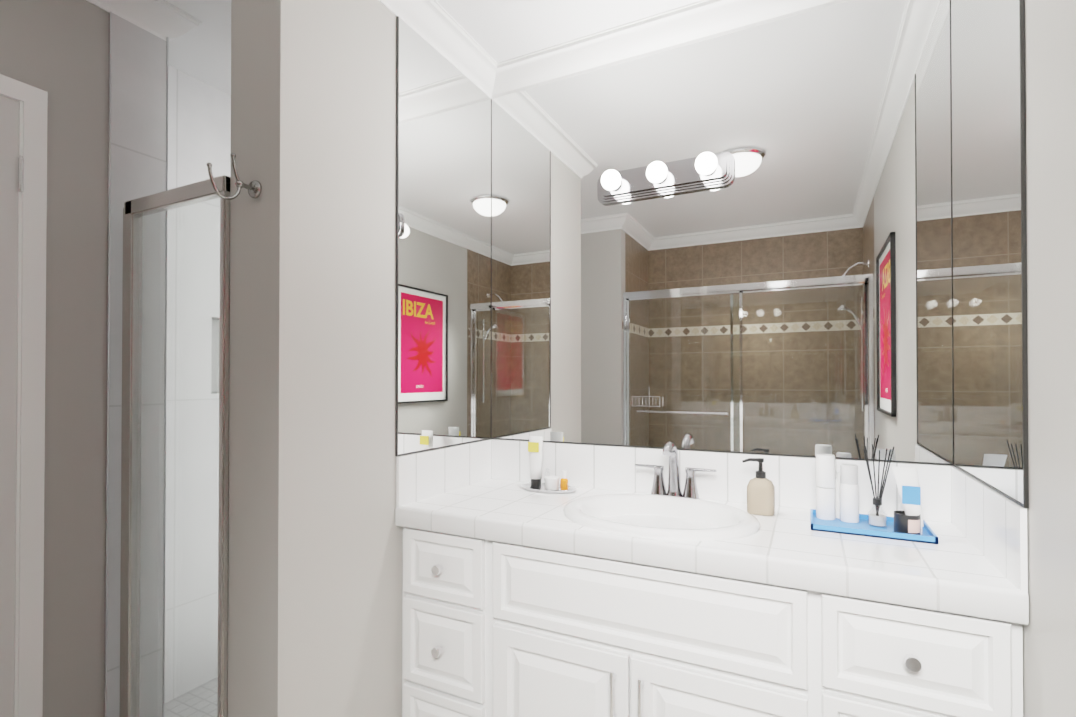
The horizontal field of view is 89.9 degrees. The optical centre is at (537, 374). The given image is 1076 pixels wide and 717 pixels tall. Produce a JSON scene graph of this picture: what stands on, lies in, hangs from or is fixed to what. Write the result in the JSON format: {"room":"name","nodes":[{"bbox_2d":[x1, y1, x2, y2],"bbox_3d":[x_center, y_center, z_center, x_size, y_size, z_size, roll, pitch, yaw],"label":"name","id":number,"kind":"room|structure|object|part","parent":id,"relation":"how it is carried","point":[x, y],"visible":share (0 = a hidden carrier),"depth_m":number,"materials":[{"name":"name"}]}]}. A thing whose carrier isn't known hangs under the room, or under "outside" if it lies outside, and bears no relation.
{"room":"bathroom","nodes":[
{"label":"bathroom","id":0,"kind":"room"},
{"bbox_2d":[0,0,107,716],"bbox_3d":[-1.554,0.031,1.257,0.100,2.460,1.220,0,-1,27],"label":"wall","id":1,"kind":"structure","parent":0,"point":[57,50],"depth_m":1.56,"materials":[{"name":"grey paint"}]},
{"bbox_2d":[0,95,23,716],"bbox_3d":[-1.543,0.255,1.097,0.123,1.990,0.768,0,-1,27],"label":"door","id":2,"kind":"structure","parent":1,"relation":"in","point":[9,132],"depth_m":1.43,"materials":[{"name":"grey paint"}]},
{"bbox_3d":[-1.391,0.235,1.444,0.012,1.647,0.013,0,-1,27],"label":"door hinge","id":3,"kind":"part","parent":2,"relation":"part of","materials":[{"name":"silver metal"}]},
{"bbox_2d":[0,74,47,716],"bbox_3d":[-1.565,0.235,1.106,0.016,2.050,0.865,0,-1,27],"label":"door frame","id":4,"kind":"structure","parent":1,"relation":"attached to","point":[30,463],"depth_m":1.46,"materials":[{"name":"white paint"}]},
{"bbox_2d":[103,11,111,716],"bbox_3d":[-1.304,0.080,1.632,0.010,2.370,0.004,0,-1,27],"label":"trim","id":5,"kind":"structure","parent":1,"relation":"attached to","point":[107,360],"depth_m":1.63,"materials":[{"name":"silver metal"}]},
{"bbox_2d":[107,13,166,716],"bbox_3d":[-1.268,0.081,1.706,0.008,2.370,0.160,0,-1,27],"label":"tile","id":6,"kind":"structure","parent":1,"relation":"attached to","point":[138,110],"depth_m":1.71,"materials":[{"name":"grey tile"}]},
{"bbox_2d":[86,0,201,40],"bbox_3d":[-1.465,-1.154,1.264,0.084,0.090,1.294,0,-1,27],"label":"ceiling","id":7,"kind":"structure","parent":1,"relation":"attached to","point":[160,18],"depth_m":1.72,"materials":[{"name":"white paint"}]},
{"bbox_2d":[162,37,168,716],"bbox_3d":[-1.231,0.036,1.777,0.010,2.460,0.005,0,-1,27],"label":"trim","id":8,"kind":"structure","parent":1,"relation":"attached to","point":[167,39],"depth_m":1.77,"materials":[{"name":"silver metal"}]},
{"bbox_2d":[164,65,218,702],"bbox_3d":[-1.435,0.039,2.140,0.100,2.460,0.465,0,-1,27],"label":"wall","id":9,"kind":"structure","parent":0,"point":[190,126],"depth_m":2.14,"materials":[{"name":"tile"}]},
{"bbox_2d":[212,87,230,316],"bbox_3d":[-1.358,-0.714,2.298,0.100,0.950,0.125,0,-1,27],"label":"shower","id":10,"kind":"object","parent":9,"relation":"attached to","point":[221,161],"visible":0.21,"depth_m":2.24,"materials":[{"name":"tile"}]},
{"bbox_2d":[228,0,488,716],"bbox_3d":[-0.487,0.036,1.761,0.187,2.460,0.960,0,-1,27],"label":"wall","id":11,"kind":"structure","parent":0,"point":[315,577],"depth_m":1.38,"materials":[{"name":"grey paint"}]},
{"bbox_2d":[119,175,229,716],"bbox_3d":[-1.006,0.329,1.478,0.485,1.670,0.030,0,-1,27],"label":"shower door","id":12,"kind":"object","parent":11,"relation":"attached to","point":[135,211],"visible":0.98,"depth_m":1.51,"materials":[{"name":"clear glass"}]},
{"bbox_2d":[206,153,261,199],"bbox_3d":[-0.725,-0.469,1.279,0.044,0.116,0.122,0,-1,27],"label":"hook","id":13,"kind":"object","parent":11,"relation":"attached to","point":[254,187],"visible":1,"depth_m":1.29,"materials":[{"name":"silver metal"}]},
{"bbox_2d":[378,0,497,91],"bbox_3d":[-0.405,-1.150,1.644,0.074,0.090,0.954,0,-1,27],"label":"crown molding","id":14,"kind":"structure","parent":11,"relation":"attached to","point":[435,25],"depth_m":1.84,"materials":[{"name":"white paint"}]},
{"bbox_2d":[166,0,700,94],"bbox_3d":[-0.621,-1.228,0.821,2.750,0.050,2.980,0,-1,27],"label":"ceiling","id":15,"kind":"structure","parent":0,"point":[497,31],"depth_m":1.84,"materials":[{"name":"white paint"}]},
{"bbox_2d":[498,439,952,465],"bbox_3d":[0.461,0.037,1.877,1.777,2.460,0.100,0,-1,27],"label":"wall","id":16,"kind":"structure","parent":0,"point":[740,453],"depth_m":1.72,"materials":[{"name":"grey paint"}]},
{"bbox_2d":[484,0,850,98],"bbox_3d":[0.425,-1.149,1.808,1.410,0.090,0.074,0,-1,27],"label":"crown molding","id":17,"kind":"structure","parent":16,"relation":"attached to","point":[699,21],"depth_m":1.84,"materials":[{"name":"white paint"}]},
{"bbox_2d":[395,0,1028,507],"bbox_3d":[0.353,-0.429,1.569,1.489,1.354,0.554,0,-1,27],"label":"mirror","id":18,"kind":"object","parent":16,"relation":"attached to","point":[837,268],"visible":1,"depth_m":1.70,"materials":[{"name":"clear glass"}]},
{"bbox_2d":[597,152,734,204],"bbox_3d":[0.400,-0.664,1.787,0.464,0.108,0.115,0,-1,27],"label":"light bar","id":19,"kind":"object","parent":18,"relation":"attached to","point":[706,170],"visible":1,"depth_m":1.79,"materials":[{"name":"silver metal"}]},
{"bbox_2d":[396,439,1027,592],"bbox_3d":[0.351,0.327,1.558,1.486,0.154,0.539,0,-1,27],"label":"backsplash","id":20,"kind":"structure","parent":16,"relation":"attached to","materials":[{"name":"tile"}]},
{"bbox_2d":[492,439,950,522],"bbox_3d":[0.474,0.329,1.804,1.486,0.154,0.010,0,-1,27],"label":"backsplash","id":21,"kind":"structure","parent":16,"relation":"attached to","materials":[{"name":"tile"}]},
{"bbox_2d":[1022,0,1075,716],"bbox_3d":[0.733,0.025,0.553,0.100,2.460,2.020,0,-1,27],"label":"wall","id":22,"kind":"structure","parent":0,"point":[1049,659],"depth_m":0.89,"materials":[{"name":"grey paint"}]},
{"bbox_3d":[-0.621,1.282,0.798,2.750,0.050,2.980,0,-1,27],"label":"floor","id":23,"kind":"structure","parent":0,"visible":0},
{"bbox_2d":[164,677,217,716],"bbox_3d":[-0.928,1.259,2.061,0.865,0.020,0.800,0,-1,27],"label":"shower floor","id":24,"kind":"structure","parent":23,"relation":"on","point":[194,693],"depth_m":2.05,"materials":[{"name":"tile"}]},
{"bbox_2d":[395,515,1028,716],"bbox_3d":[0.348,0.851,1.548,1.486,0.825,0.572,0,-1,27],"label":"bathroom vanity","id":25,"kind":"object","parent":23,"relation":"on","point":[669,579],"depth_m":1.28,"materials":[{"name":"white paint"}]},
{"bbox_2d":[395,479,1026,602],"bbox_3d":[0.355,0.421,1.566,1.486,0.035,0.541,0,-1,27],"label":"countertop","id":26,"kind":"structure","parent":25,"relation":"on","point":[961,565],"depth_m":1.27,"materials":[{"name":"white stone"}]},
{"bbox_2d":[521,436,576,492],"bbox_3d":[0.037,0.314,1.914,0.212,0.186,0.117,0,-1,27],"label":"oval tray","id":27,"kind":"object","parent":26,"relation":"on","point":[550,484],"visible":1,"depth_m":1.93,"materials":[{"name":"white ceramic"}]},
{"bbox_2d":[545,476,558,489],"bbox_3d":[0.050,0.380,1.898,0.051,0.042,0.051,0,-1,27],"label":"jar","id":28,"kind":"object","parent":27,"relation":"on","point":[551,482],"depth_m":1.88,"materials":[{"name":"white plastic"}]},
{"bbox_2d":[560,470,567,489],"bbox_3d":[0.092,0.368,1.884,0.027,0.066,0.027,0,-1,27],"label":"bottle","id":29,"kind":"object","parent":27,"relation":"on","point":[564,481],"depth_m":1.87,"materials":[{"name":"orange plastic"}]},
{"bbox_2d":[535,487,766,550],"bbox_3d":[0.336,0.466,1.527,0.546,0.169,0.430,0,-1,27],"label":"sink","id":30,"kind":"object","parent":26,"relation":"in","point":[705,520],"depth_m":1.58,"materials":[{"name":"white ceramic"}]},
{"bbox_2d":[635,441,718,498],"bbox_3d":[0.421,0.306,1.698,0.258,0.198,0.145,0,-1,27],"label":"faucet","id":31,"kind":"object","parent":26,"relation":"on","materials":[{"name":"silver metal"}]},
{"bbox_2d":[742,458,774,515],"bbox_3d":[0.648,0.324,1.584,0.087,0.160,0.074,0,-1,27],"label":"soap dispenser","id":32,"kind":"object","parent":26,"relation":"on","point":[760,493],"visible":1,"depth_m":1.55,"materials":[{"name":"beige ceramic"}]},
{"bbox_2d":[810,444,937,543],"bbox_3d":[0.868,0.294,1.418,0.270,0.217,0.180,0,-1,27],"label":"tray","id":33,"kind":"object","parent":26,"relation":"on","point":[836,510],"visible":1,"depth_m":1.42,"materials":[{"name":"blue"}]},
{"bbox_2d":[835,472,839,518],"bbox_3d":[0.846,0.336,1.507,0.032,0.125,0.032,0,-1,27],"label":"bottle","id":34,"kind":"object","parent":33,"relation":"on","point":[837,481],"depth_m":1.50,"materials":[{"name":"white plastic"}]},
{"bbox_2d":[840,464,858,522],"bbox_3d":[0.850,0.322,1.471,0.046,0.153,0.046,0,-1,27],"label":"bottle","id":35,"kind":"object","parent":33,"relation":"on","point":[849,487],"depth_m":1.45,"materials":[{"name":"white plastic"}]},
{"bbox_2d":[863,444,893,527],"bbox_3d":[0.900,0.292,1.426,0.068,0.212,0.057,0,-1,27],"label":"diffuser","id":36,"kind":"object","parent":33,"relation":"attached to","point":[877,520],"depth_m":1.42,"materials":[{"name":"black plastic"}]},
{"bbox_2d":[894,510,920,534],"bbox_3d":[0.921,0.371,1.345,0.056,0.052,0.056,0,-1,27],"label":"candle","id":37,"kind":"object","parent":33,"relation":"on","point":[906,521],"depth_m":1.33,"materials":[{"name":"black glass"}]},
{"bbox_3d":[-1.398,-0.079,2.313,0.010,0.320,0.125,0,-1,27],"label":"wall niche","id":38,"kind":"object","parent":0,"visible":0},
{"bbox_2d":[211,317,219,392],"bbox_3d":[-1.356,-0.079,2.291,0.086,0.320,0.125,0,-1,27],"label":"liner","id":39,"kind":"object","parent":38,"relation":"attached to","point":[214,366],"depth_m":2.32,"materials":[{"name":"grey tile"}]}
]}

